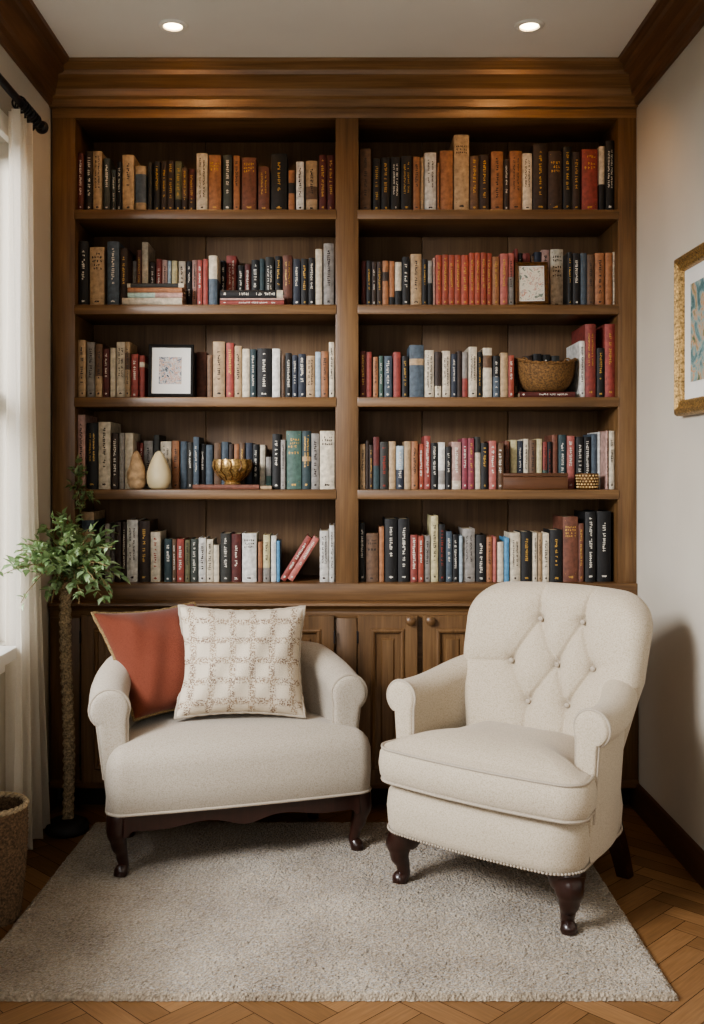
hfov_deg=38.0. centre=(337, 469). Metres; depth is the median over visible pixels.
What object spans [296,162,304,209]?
book
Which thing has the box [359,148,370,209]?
book
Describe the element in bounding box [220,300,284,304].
book
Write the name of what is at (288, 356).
book
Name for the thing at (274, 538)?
book
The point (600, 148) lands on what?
book
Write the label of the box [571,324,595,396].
book
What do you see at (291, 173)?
book
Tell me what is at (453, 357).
book
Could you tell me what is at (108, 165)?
book
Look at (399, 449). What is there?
book
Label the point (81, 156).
book
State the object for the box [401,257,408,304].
book
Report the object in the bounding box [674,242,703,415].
wall picture
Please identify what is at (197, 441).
book
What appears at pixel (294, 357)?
book
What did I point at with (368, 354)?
book
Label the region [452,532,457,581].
book
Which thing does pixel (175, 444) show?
book
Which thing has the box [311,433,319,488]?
book
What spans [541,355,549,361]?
book
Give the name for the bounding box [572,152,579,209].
book
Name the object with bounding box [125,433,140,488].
book
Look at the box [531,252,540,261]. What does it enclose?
book
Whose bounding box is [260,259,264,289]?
book
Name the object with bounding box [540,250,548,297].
book
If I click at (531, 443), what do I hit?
book
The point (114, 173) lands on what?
book
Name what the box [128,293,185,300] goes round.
book
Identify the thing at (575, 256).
book
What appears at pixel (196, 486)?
book
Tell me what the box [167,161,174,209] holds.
book
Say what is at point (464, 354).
book
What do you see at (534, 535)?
book
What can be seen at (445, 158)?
book
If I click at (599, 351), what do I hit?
book
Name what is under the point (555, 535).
book
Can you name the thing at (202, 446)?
book
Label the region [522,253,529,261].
book
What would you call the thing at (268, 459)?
book
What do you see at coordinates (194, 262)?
book
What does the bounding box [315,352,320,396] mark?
book
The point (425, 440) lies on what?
book
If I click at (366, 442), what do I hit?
book
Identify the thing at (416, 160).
book
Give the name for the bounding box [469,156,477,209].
book
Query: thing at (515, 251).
book
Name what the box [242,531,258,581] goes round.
book
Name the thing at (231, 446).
book
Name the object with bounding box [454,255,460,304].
book
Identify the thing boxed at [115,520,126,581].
book
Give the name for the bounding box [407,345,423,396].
book
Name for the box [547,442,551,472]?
book
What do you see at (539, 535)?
book
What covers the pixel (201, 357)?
book
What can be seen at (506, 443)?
book
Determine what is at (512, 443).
book
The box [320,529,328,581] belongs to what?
book
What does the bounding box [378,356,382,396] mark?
book
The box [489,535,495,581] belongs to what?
book
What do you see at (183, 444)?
book
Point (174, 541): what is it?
book
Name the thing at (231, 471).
bowl
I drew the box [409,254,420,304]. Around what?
book
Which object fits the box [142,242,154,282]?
book
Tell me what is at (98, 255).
book
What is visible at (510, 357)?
book
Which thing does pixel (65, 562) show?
topiary plant
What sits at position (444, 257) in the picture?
book
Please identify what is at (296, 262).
book
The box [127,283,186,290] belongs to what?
book
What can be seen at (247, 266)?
book
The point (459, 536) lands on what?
book
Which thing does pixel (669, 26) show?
trim
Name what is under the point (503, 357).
book
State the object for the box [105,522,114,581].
book
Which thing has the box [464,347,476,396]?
book
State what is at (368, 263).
book
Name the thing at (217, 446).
book
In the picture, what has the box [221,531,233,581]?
book
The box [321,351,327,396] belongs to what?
book
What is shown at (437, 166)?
book
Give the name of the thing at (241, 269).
book
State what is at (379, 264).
book
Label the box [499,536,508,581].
book
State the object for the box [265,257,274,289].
book
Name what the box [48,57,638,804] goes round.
bookcase
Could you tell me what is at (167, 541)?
book
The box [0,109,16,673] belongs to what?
window
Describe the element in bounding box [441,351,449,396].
book
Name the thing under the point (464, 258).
book
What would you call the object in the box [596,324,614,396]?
book
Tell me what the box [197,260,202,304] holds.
book
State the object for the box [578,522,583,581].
book
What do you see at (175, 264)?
book
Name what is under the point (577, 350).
book
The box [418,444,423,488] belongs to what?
book
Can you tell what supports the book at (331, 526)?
on the bookcase
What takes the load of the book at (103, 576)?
on the bookcase
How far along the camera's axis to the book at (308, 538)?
3.53 m
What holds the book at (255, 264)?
on the bookcase
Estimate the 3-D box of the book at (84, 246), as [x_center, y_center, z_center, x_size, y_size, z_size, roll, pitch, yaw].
[-0.880,-0.679,3.622,0.033,0.224,0.175,0,0,0]
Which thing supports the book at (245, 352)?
on the bookcase
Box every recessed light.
[158,19,187,32]
[514,19,543,32]
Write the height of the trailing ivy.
0.231 m
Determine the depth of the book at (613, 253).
3.53 m
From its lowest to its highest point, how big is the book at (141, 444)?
0.162 m
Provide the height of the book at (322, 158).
0.196 m
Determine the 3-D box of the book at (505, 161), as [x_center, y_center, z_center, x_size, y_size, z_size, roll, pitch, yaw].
[0.582,-0.983,3.595,0.017,0.182,0.125,0,0,0]
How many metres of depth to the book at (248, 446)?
3.62 m
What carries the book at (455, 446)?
on the bookcase
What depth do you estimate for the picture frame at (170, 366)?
3.54 m
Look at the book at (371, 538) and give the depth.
3.54 m
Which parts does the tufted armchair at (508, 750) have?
leg, arm, seat, nailhead trim, backrest, leg, arm, leg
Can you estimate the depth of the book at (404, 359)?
3.54 m
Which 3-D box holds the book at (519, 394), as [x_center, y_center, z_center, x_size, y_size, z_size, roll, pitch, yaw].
[0.719,-0.259,3.574,0.192,0.018,0.126,0,0,0]
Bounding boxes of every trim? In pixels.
[0,0,68,104]
[618,0,703,104]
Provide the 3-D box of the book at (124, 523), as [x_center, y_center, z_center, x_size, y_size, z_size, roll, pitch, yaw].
[-0.739,0.283,3.609,0.014,0.207,0.154,0,0,0]
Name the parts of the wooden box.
lid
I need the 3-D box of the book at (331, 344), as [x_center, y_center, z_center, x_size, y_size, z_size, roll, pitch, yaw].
[-0.022,-0.346,3.607,0.018,0.192,0.141,0,0,0]
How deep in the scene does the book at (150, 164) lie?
3.53 m
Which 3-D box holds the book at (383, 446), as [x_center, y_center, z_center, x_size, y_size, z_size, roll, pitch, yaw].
[0.159,-0.015,3.589,0.028,0.163,0.120,0,0,0]
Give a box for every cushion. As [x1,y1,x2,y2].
[90,601,196,721]
[174,605,305,719]
[379,720,597,820]
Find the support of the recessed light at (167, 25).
in the ceiling
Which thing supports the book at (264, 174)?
on the bookcase
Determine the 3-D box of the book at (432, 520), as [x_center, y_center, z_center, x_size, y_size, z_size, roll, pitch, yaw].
[0.334,0.272,3.614,0.025,0.228,0.160,0,0,0]
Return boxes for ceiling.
[33,0,656,56]
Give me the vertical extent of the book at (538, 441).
0.176 m
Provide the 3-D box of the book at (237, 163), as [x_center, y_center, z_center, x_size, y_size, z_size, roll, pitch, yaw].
[-0.350,-0.988,3.596,0.022,0.193,0.138,0,0,0]
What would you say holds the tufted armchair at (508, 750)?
on the rug
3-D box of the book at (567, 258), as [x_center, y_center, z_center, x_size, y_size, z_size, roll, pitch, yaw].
[0.802,-0.660,3.605,0.015,0.186,0.142,0,0,0]
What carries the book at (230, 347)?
on the bookcase
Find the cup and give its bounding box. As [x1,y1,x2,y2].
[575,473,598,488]
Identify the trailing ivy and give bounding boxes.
[65,454,99,518]
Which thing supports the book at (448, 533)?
on the bookcase
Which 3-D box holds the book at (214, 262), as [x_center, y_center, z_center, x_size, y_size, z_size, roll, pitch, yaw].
[-0.432,-0.654,3.599,0.029,0.174,0.132,0,0,0]
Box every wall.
[0,44,60,798]
[628,26,703,849]
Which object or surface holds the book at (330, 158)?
on the bookcase
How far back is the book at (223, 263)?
3.64 m
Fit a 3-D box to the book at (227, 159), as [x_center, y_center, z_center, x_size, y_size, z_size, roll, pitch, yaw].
[-0.382,-0.990,3.599,0.030,0.196,0.140,0,0,0]
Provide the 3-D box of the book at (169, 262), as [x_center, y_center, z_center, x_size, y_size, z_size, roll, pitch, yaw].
[-0.596,-0.653,3.676,0.012,0.173,0.124,0,0,0]
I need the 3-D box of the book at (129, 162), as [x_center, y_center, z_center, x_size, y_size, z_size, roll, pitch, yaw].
[-0.725,-0.990,3.598,0.040,0.196,0.135,0,0,0]
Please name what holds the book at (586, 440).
on the bookcase
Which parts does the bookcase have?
panel, door, shelf, shelf, shelf, shelf, door, cornice, header rail, shelf, panel, door, knob, knob, door, shelf, shelf, shelf, shelf, panel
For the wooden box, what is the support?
on the bookcase
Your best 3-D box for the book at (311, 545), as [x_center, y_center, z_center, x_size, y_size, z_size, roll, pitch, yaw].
[-0.120,0.307,3.592,0.109,0.157,0.121,0,0,0]
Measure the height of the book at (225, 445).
0.166 m
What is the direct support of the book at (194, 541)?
on the bookcase
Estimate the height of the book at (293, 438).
0.201 m
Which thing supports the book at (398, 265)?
on the bookcase
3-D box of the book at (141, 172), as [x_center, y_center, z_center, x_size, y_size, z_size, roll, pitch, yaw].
[-0.682,-0.971,3.591,0.037,0.158,0.120,0,0,0]
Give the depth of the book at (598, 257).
3.53 m
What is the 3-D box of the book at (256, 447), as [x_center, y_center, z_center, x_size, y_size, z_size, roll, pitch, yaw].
[-0.291,-0.012,3.677,0.021,0.157,0.121,0,0,0]
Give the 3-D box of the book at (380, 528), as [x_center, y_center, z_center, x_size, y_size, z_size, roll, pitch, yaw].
[0.151,0.291,3.599,0.016,0.190,0.133,0,0,0]
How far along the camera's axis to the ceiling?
3.12 m
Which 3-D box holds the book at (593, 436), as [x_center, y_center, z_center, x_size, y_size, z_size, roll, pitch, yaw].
[0.901,-0.030,3.662,0.019,0.193,0.130,0,0,0]
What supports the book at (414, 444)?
on the bookcase
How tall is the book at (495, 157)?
0.208 m
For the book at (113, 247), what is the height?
0.223 m
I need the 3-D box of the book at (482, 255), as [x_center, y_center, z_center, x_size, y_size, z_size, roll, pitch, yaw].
[0.502,-0.658,3.596,0.017,0.183,0.137,0,0,0]
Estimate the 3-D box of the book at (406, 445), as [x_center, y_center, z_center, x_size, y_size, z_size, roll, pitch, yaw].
[0.240,-0.016,3.588,0.022,0.165,0.120,0,0,0]
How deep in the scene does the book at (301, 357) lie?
3.54 m
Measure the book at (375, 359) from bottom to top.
0.140 m
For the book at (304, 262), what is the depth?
3.54 m
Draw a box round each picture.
[159,357,181,383]
[519,267,543,299]
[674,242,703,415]
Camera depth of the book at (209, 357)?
3.54 m
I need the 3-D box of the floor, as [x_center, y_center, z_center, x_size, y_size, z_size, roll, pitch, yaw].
[0.019,1.157,1.445,2.008,0.002,4.690,0,0,0]
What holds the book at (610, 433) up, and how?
on the bookcase
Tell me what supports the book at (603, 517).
on the bookcase
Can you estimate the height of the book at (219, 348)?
0.194 m
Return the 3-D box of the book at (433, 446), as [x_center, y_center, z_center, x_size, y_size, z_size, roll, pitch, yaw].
[0.334,-0.014,3.597,0.022,0.160,0.123,0,0,0]
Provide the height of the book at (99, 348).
0.185 m
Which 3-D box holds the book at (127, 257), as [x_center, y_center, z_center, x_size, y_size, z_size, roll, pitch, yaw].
[-0.740,-0.667,3.601,0.025,0.200,0.139,0,0,0]
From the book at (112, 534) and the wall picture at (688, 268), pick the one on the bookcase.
the book at (112, 534)
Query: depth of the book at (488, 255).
3.54 m
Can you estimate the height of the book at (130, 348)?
0.192 m
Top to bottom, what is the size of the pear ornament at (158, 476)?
0.132 m
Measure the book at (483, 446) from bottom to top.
0.160 m
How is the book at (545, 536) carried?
on the bookcase
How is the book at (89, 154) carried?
on the bookcase
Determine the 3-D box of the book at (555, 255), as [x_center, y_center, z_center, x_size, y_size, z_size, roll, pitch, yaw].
[0.772,-0.672,3.679,0.044,0.211,0.152,0,0,0]
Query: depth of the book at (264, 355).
3.54 m
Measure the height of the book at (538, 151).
0.234 m
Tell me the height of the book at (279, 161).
0.202 m
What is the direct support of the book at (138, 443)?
on the bookcase
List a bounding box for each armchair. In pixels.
[88,641,371,876]
[379,581,652,934]
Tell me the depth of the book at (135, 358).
3.54 m
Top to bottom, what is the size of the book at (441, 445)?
0.162 m
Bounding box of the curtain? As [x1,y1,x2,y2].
[5,108,50,849]
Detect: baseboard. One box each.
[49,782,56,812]
[630,784,703,889]
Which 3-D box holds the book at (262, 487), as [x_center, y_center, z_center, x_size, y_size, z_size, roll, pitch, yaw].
[-0.247,0.060,3.547,0.038,0.011,0.070,0,0,0]
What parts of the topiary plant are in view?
wrapped stem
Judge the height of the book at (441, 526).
0.198 m
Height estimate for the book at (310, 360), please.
0.144 m
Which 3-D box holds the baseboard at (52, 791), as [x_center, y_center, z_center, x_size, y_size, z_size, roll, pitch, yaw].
[-0.977,1.110,1.315,0.016,0.092,4.430,0,0,0]
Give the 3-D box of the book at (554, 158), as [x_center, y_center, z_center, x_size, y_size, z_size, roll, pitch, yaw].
[0.750,-0.996,3.605,0.047,0.208,0.155,0,0,0]
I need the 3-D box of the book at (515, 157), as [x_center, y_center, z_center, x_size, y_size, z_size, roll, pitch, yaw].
[0.614,-0.997,3.605,0.042,0.210,0.150,0,0,0]
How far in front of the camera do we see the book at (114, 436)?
3.53 m
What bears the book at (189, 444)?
on the bookcase
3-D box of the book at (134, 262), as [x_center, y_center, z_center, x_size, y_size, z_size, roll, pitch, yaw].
[-0.721,-0.653,3.675,0.012,0.173,0.107,0,0,0]
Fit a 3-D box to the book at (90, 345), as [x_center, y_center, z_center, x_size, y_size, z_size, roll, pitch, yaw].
[-0.855,-0.346,3.609,0.026,0.192,0.147,0,0,0]
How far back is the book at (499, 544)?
3.53 m
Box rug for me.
[0,821,679,1001]
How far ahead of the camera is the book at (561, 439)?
3.60 m
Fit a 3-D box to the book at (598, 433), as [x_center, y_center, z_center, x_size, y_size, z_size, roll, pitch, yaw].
[0.918,-0.034,3.672,0.010,0.200,0.155,0,0,0]
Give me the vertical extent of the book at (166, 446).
0.167 m
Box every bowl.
[212,459,252,484]
[514,357,576,391]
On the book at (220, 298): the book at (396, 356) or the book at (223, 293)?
the book at (223, 293)
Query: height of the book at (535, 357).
0.166 m
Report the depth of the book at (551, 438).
3.60 m
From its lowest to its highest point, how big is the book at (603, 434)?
0.201 m
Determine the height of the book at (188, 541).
0.145 m
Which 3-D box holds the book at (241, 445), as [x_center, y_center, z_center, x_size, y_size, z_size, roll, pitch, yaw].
[-0.340,-0.015,3.671,0.018,0.162,0.110,0,0,0]
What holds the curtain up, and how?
hanging from the curtain rod
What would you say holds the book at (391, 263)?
on the bookcase
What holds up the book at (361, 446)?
on the bookcase
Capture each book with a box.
[78,153,85,209]
[78,340,88,396]
[78,415,96,488]
[79,241,93,304]
[81,510,104,581]
[86,151,92,209]
[87,342,96,396]
[87,423,98,488]
[90,247,106,304]
[93,151,105,209]
[95,344,109,396]
[98,525,104,580]
[99,422,120,488]
[103,158,116,209]
[103,349,109,396]
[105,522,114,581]
[107,241,124,304]
[110,348,116,396]
[111,433,118,488]
[111,527,114,581]
[112,170,116,209]
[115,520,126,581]
[117,161,121,209]
[117,342,124,396]
[119,433,124,488]
[120,248,134,304]
[122,155,140,209]
[122,298,184,304]
[122,521,126,581]
[125,342,136,396]
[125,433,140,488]
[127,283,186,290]
[127,518,144,581]
[128,288,184,294]
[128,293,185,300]
[131,354,139,396]
[133,261,136,282]
[135,166,147,209]
[137,250,141,282]
[137,442,142,452]
[139,519,157,581]
[140,355,148,396]
[140,443,143,488]
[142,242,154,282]
[144,441,153,488]
[148,162,153,209]
[150,262,155,282]
[151,530,165,581]
[154,161,160,209]
[154,435,165,453]
[156,259,161,282]
[161,161,166,209]
[161,441,171,488]
[162,260,167,282]
[164,537,175,581]
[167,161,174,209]
[168,261,171,282]
[172,261,178,282]
[172,441,179,488]
[172,537,179,581]
[175,161,183,209]
[177,537,188,581]
[179,261,186,304]
[180,441,186,488]
[182,167,188,209]
[185,538,190,581]
[187,261,191,304]
[187,442,192,488]
[189,169,195,209]
[191,537,198,581]
[192,260,196,304]
[193,437,203,484]
[193,484,260,488]
[194,353,195,396]
[196,153,208,209]
[196,352,208,396]
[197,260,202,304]
[199,536,209,581]
[200,444,207,483]
[203,259,208,304]
[206,445,213,483]
[207,355,212,396]
[207,537,216,581]
[209,155,222,209]
[209,255,220,304]
[213,341,225,396]
[214,443,221,483]
[214,543,220,581]
[220,290,283,297]
[220,298,284,301]
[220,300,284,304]
[221,261,225,289]
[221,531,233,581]
[222,442,231,483]
[223,155,232,209]
[226,256,239,289]
[226,343,235,396]
[229,444,233,458]
[232,532,242,581]
[233,155,241,209]
[234,444,238,458]
[235,346,243,396]
[238,265,244,289]
[239,443,244,483]
[242,157,258,209]
[242,349,249,396]
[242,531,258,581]
[245,264,250,289]
[245,443,253,483]
[250,349,256,396]
[251,260,259,289]
[253,444,259,483]
[257,348,271,396]
[258,166,270,209]
[258,540,262,581]
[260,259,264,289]
[260,445,266,487]
[261,486,271,488]
[263,533,271,581]
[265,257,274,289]
[266,457,271,485]
[271,153,288,209]
[271,534,277,581]
[272,349,281,396]
[272,434,281,488]
[275,256,282,289]
[277,539,280,581]
[280,533,312,580]
[281,355,284,396]
[281,440,285,488]
[283,255,292,304]
[285,353,291,396]
[286,431,301,488]
[288,170,295,209]
[288,534,319,581]
[292,355,297,396]
[293,259,300,304]
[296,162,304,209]
[298,354,305,396]
[301,259,308,304]
[302,431,311,488]
[306,161,317,209]
[306,356,314,396]
[309,258,314,304]
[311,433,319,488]
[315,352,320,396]
[316,249,322,304]
[319,155,326,209]
[320,431,334,488]
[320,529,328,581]
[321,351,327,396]
[324,243,333,304]
[327,155,334,209]
[329,342,333,396]
[329,524,333,581]
[358,521,364,581]
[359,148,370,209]
[359,351,365,396]
[359,444,364,488]
[361,261,365,304]
[365,441,368,488]
[365,531,377,581]
[366,261,370,304]
[366,352,370,396]
[369,445,372,488]
[371,262,375,304]
[372,158,379,209]
[372,357,377,396]
[372,437,378,488]
[376,262,381,304]
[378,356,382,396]
[378,525,383,581]
[379,442,387,488]
[380,157,389,209]
[382,261,387,304]
[383,356,391,396]
[383,517,396,581]
[388,261,393,304]
[388,441,395,488]
[390,157,399,209]
[392,352,400,396]
[394,262,401,304]
[396,446,402,488]
[396,517,408,581]
[400,156,411,209]
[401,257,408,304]
[401,356,407,396]
[402,441,410,488]
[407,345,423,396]
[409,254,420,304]
[409,533,417,581]
[411,441,417,488]
[412,157,419,209]
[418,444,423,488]
[418,534,423,581]
[420,157,423,209]
[421,259,426,304]
[421,436,429,488]
[422,534,429,581]
[424,152,435,209]
[424,350,433,396]
[427,261,431,304]
[427,514,437,581]
[430,443,437,488]
[432,258,434,304]
[434,352,440,396]
[435,255,441,304]
[436,150,452,209]
[436,163,438,209]
[438,442,444,488]
[438,522,444,581]
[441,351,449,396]
[442,255,447,304]
[445,447,450,488]
[445,529,451,581]
[448,255,453,304]
[448,442,460,488]
[449,135,468,209]
[450,354,456,396]
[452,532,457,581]
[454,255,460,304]
[455,351,461,396]
[458,438,467,488]
[458,526,474,581]
[458,534,461,581]
[461,255,467,304]
[462,352,467,396]
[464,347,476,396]
[468,253,474,304]
[468,438,473,488]
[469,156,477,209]
[472,437,479,488]
[475,253,479,304]
[475,533,485,581]
[477,352,481,396]
[478,154,488,209]
[479,348,491,396]
[480,253,485,304]
[480,443,487,488]
[484,441,495,488]
[486,253,491,304]
[486,535,491,581]
[489,151,502,209]
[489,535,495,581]
[492,257,498,304]
[492,356,498,396]
[496,443,503,488]
[496,540,502,581]
[497,353,507,396]
[498,254,507,304]
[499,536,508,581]
[500,441,508,472]
[503,159,508,209]
[504,531,519,580]
[506,151,521,209]
[507,440,516,472]
[508,253,513,304]
[508,355,513,396]
[512,249,517,304]
[514,363,517,393]
[514,392,574,396]
[515,530,531,581]
[517,439,527,472]
[517,441,522,472]
[518,253,521,261]
[522,153,531,209]
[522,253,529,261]
[528,144,546,209]
[528,440,535,472]
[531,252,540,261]
[531,354,540,360]
[531,531,536,581]
[533,439,541,472]
[533,531,541,581]
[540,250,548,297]
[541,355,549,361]
[541,531,548,581]
[542,442,546,472]
[543,528,561,581]
[545,435,556,472]
[547,151,561,209]
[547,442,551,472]
[549,249,562,304]
[550,356,558,361]
[553,515,577,581]
[557,435,565,472]
[561,147,571,209]
[563,252,571,304]
[566,341,584,396]
[566,436,574,488]
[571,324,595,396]
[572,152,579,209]
[572,253,579,304]
[574,510,595,581]
[575,437,582,488]
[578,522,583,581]
[580,149,597,209]
[580,253,586,304]
[583,434,596,472]
[583,437,590,472]
[585,509,610,581]
[587,255,593,304]
[587,432,599,488]
[594,253,603,304]
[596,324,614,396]
[596,348,603,396]
[597,146,603,209]
[600,431,607,488]
[602,140,613,209]
[604,253,611,304]
[608,431,613,488]
[612,252,614,304]
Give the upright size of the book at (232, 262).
0.195 m
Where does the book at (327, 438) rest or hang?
on the bookcase
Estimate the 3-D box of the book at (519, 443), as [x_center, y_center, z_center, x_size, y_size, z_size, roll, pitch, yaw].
[0.641,-0.018,3.664,0.018,0.169,0.126,0,0,0]
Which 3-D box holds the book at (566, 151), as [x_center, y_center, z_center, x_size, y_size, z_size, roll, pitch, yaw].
[0.792,-1.004,3.609,0.029,0.224,0.162,0,0,0]
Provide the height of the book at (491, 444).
0.167 m
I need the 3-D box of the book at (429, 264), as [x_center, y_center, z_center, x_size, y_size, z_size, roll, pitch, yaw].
[0.318,-0.644,3.580,0.014,0.155,0.107,0,0,0]
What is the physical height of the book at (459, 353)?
0.161 m
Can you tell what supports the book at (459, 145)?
on the bookcase
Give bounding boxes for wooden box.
[502,473,567,488]
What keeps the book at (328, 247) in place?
on the bookcase
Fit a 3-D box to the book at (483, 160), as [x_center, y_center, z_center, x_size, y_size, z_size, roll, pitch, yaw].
[0.505,-0.990,3.598,0.032,0.196,0.142,0,0,0]
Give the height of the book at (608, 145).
0.248 m
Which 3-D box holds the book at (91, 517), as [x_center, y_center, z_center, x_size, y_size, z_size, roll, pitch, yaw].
[-0.867,0.265,3.622,0.044,0.242,0.172,0,0,0]
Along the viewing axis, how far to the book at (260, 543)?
3.53 m
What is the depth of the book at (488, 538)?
3.54 m
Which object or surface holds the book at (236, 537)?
on the bookcase
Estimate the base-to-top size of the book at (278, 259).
0.194 m
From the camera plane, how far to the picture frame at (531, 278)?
3.54 m
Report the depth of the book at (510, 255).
3.54 m
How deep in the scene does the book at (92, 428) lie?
3.53 m
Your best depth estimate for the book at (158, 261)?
3.62 m
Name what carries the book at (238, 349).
on the bookcase
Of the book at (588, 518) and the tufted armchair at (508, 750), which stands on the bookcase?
the book at (588, 518)
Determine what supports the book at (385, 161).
on the bookcase
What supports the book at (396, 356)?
on the bookcase
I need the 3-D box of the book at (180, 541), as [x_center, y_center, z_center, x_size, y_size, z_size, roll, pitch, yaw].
[-0.544,0.312,3.582,0.025,0.148,0.114,0,0,0]
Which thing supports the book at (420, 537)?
on the bookcase
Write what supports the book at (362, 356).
on the bookcase
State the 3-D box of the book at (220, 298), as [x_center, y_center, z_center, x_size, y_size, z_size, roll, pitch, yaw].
[-0.295,-0.587,3.557,0.220,0.007,0.090,0,0,0]
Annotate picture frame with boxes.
[148,344,193,396]
[515,262,548,304]
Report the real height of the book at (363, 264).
0.155 m
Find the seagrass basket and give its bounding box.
[0,791,28,927]
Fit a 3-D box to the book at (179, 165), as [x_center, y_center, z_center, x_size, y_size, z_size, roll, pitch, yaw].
[-0.552,-0.980,3.604,0.023,0.176,0.138,0,0,0]
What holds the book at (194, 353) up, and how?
on the bookcase
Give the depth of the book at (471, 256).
3.53 m
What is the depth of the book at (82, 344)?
3.53 m
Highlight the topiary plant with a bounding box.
[0,507,130,838]
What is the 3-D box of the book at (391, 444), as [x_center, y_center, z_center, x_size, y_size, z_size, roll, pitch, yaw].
[0.187,-0.016,3.592,0.023,0.165,0.115,0,0,0]
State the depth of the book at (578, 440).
3.59 m
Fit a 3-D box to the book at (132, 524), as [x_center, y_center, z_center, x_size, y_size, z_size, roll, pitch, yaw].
[-0.711,0.279,3.601,0.038,0.214,0.149,0,0,0]
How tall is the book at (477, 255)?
0.183 m
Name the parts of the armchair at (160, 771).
arm, leg, seat, leg, arm, leg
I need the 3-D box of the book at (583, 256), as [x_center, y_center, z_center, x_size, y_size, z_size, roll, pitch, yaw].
[0.850,-0.658,3.608,0.020,0.183,0.143,0,0,0]
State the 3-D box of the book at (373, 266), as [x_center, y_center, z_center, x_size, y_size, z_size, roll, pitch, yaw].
[0.124,-0.643,3.588,0.015,0.152,0.118,0,0,0]
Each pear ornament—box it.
[127,451,145,488]
[146,451,170,488]
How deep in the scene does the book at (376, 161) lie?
3.54 m
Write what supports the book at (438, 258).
on the bookcase
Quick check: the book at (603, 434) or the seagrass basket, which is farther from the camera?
the book at (603, 434)
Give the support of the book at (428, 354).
on the bookcase
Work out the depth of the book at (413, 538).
3.53 m
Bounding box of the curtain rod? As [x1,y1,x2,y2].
[0,73,48,133]
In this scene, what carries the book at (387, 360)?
on the bookcase
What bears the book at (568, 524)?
on the bookcase
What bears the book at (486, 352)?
on the bookcase
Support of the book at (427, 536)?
on the bookcase
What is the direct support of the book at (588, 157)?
on the bookcase
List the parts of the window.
frame, sill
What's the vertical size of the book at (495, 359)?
0.144 m
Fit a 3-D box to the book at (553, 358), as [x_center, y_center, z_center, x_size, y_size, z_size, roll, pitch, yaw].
[0.780,-0.330,3.710,0.027,0.159,0.094,0,0,0]
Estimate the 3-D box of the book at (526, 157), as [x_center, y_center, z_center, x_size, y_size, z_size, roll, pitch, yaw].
[0.655,-0.993,3.608,0.033,0.203,0.147,0,0,0]
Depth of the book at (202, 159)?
3.54 m
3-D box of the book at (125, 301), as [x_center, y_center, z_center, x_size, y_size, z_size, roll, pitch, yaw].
[-0.638,-0.579,3.550,0.206,0.025,0.075,0,0,0]
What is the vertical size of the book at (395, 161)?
0.189 m
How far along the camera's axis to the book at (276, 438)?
3.54 m
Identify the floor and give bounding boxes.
[0,796,703,1023]
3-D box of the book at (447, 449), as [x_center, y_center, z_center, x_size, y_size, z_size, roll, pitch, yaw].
[0.381,-0.007,3.581,0.018,0.146,0.106,0,0,0]
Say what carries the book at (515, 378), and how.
on the bookcase
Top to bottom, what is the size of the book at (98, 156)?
0.208 m
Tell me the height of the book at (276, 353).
0.168 m
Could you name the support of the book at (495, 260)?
on the bookcase
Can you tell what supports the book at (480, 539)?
on the bookcase
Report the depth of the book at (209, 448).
3.62 m
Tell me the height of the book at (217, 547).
0.128 m
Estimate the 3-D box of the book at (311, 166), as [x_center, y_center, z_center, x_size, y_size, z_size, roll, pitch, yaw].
[-0.091,-0.980,3.598,0.040,0.177,0.125,0,0,0]
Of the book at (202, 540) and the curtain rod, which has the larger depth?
the book at (202, 540)
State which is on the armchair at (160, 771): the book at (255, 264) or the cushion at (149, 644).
the cushion at (149, 644)
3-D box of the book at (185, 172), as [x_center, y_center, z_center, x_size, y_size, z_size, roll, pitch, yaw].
[-0.529,-0.968,3.584,0.018,0.151,0.116,0,0,0]
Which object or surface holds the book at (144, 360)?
on the bookcase
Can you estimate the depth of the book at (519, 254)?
3.61 m
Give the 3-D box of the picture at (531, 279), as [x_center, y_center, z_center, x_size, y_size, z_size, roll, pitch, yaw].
[0.669,-0.645,3.538,0.081,0.118,0.017,0,0,5]
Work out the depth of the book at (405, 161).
3.53 m
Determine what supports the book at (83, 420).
on the bookcase
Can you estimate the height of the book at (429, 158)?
0.205 m
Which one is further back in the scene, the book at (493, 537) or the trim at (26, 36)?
the book at (493, 537)
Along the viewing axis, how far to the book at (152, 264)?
3.62 m
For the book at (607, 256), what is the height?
0.183 m
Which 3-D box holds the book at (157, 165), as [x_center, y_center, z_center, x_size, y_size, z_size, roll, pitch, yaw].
[-0.627,-0.980,3.600,0.023,0.176,0.127,0,0,0]
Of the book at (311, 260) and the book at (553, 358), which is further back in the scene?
the book at (553, 358)
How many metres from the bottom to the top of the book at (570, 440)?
0.186 m
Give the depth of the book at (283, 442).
3.53 m
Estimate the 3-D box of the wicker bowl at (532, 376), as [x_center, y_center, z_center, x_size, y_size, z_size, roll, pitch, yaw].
[0.724,-0.330,3.575,0.218,0.123,0.218,0,0,-20]
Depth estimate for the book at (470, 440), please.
3.53 m
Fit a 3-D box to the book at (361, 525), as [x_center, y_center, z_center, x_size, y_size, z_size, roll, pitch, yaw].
[0.083,0.284,3.613,0.020,0.204,0.157,0,0,0]
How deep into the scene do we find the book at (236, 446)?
3.62 m
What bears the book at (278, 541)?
on the bookcase
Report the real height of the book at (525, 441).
0.176 m
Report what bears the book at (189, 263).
on the bookcase
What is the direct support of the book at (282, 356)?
on the bookcase
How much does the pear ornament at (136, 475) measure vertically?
0.133 m
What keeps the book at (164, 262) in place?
on the bookcase

